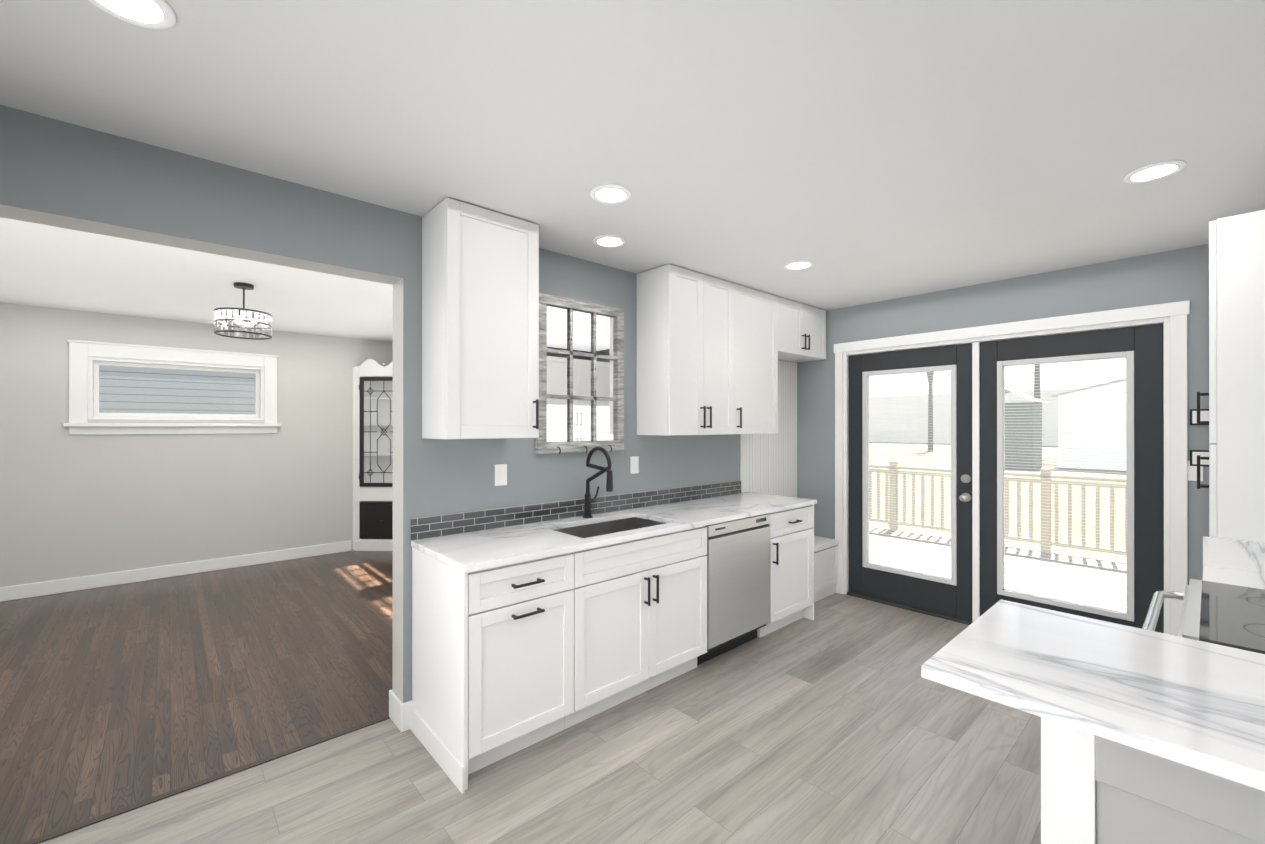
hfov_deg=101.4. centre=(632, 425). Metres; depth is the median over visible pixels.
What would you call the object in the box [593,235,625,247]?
recessed light
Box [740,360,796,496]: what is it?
beadboard
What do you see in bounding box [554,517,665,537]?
undermount sink
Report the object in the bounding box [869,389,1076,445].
woods
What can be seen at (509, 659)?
base cabinet
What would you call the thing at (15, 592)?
baseboard
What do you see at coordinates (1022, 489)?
deck railing
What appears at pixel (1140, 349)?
french door
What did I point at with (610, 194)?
recessed light
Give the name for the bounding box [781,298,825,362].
upper cabinet
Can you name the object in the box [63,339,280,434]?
dining room window
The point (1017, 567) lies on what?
deck
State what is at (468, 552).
countertop
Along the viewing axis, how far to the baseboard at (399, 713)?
2.53 m
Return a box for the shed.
[1005,389,1046,467]
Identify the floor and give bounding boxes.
[0,550,1040,843]
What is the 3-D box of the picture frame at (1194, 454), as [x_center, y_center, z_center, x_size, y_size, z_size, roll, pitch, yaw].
[3.257,0.187,2.965,0.014,0.092,0.092,0,0,-42]
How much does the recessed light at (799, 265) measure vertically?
0.006 m
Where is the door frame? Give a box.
[834,300,1189,635]
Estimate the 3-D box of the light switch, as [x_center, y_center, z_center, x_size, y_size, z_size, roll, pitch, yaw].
[3.240,0.262,2.989,0.008,0.116,0.072,0,0,-42]
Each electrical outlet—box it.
[495,464,506,485]
[630,456,638,473]
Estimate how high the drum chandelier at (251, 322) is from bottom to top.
0.378 m
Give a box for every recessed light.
[88,0,175,28]
[590,184,630,203]
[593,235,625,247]
[784,260,813,269]
[1123,160,1186,182]
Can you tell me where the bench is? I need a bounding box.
[814,536,838,601]
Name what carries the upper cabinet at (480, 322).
attached to the wall at (64, 175)
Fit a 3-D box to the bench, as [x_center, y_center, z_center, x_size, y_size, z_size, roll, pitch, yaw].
[1.413,1.244,4.473,0.740,0.470,0.409,0,0,-42]
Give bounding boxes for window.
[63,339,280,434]
[535,293,623,453]
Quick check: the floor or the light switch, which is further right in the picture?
the light switch
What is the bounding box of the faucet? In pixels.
[583,446,612,517]
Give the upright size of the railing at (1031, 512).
1.020 m
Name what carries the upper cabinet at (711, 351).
attached to the wall at (64, 175)
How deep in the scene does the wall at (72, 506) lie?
5.01 m
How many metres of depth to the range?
1.56 m
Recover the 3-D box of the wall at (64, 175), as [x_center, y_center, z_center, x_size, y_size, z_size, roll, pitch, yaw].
[-0.594,0.222,3.078,6.000,2.512,0.160,0,0,-42]
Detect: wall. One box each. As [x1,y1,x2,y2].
[0,105,793,702]
[0,303,392,586]
[796,244,1208,584]
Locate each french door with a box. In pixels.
[848,343,971,620]
[980,324,1163,632]
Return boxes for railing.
[869,442,1126,559]
[869,461,1126,554]
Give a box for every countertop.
[411,492,816,572]
[921,600,1264,791]
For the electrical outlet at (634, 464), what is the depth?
3.50 m
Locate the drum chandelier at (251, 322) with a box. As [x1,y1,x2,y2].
[214,282,271,339]
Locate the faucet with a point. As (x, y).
(589, 500)
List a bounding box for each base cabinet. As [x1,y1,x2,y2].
[410,504,813,793]
[1041,717,1264,843]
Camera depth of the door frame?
3.43 m
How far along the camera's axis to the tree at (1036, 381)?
36.23 m
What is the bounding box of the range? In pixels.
[1142,579,1264,653]
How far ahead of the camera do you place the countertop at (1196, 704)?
1.14 m
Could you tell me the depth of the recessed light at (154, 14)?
1.29 m
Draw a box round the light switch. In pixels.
[1188,461,1202,480]
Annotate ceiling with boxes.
[0,0,1264,342]
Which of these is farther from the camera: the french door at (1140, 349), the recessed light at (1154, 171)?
the french door at (1140, 349)
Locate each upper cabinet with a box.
[422,198,538,438]
[637,264,740,435]
[741,286,780,433]
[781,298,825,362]
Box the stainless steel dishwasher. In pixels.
[697,513,769,664]
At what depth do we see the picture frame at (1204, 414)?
2.96 m
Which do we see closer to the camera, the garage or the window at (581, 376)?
the window at (581, 376)
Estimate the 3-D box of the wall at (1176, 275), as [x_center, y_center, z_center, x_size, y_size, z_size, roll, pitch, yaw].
[2.771,0.222,3.670,0.200,2.512,3.450,0,0,-42]
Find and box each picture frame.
[1190,409,1208,424]
[1190,450,1208,466]
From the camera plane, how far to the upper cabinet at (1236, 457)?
2.03 m
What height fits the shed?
3.800 m
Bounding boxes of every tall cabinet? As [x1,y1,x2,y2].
[353,359,392,550]
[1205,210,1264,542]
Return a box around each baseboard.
[0,541,350,601]
[389,690,412,720]
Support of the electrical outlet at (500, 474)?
attached to the wall at (64, 175)
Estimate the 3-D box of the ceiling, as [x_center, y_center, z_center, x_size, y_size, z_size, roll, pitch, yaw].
[-0.962,-1.084,3.266,6.300,0.100,7.830,0,0,-42]
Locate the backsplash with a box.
[411,480,740,540]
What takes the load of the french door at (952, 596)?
in the wall at (1176, 275)
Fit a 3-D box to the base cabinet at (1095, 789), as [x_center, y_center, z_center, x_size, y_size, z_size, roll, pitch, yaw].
[1.371,1.033,0.957,0.615,0.884,0.876,0,0,-42]
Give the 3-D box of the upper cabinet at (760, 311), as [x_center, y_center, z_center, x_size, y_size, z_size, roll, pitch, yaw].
[0.819,-0.481,4.026,0.631,1.094,0.311,0,0,-42]
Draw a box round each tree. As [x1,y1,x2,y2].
[927,371,933,450]
[1034,364,1039,401]
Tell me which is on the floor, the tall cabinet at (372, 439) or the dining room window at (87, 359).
the tall cabinet at (372, 439)
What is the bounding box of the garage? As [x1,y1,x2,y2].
[1054,380,1125,470]
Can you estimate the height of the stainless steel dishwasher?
0.874 m
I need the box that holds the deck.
[869,525,1126,611]

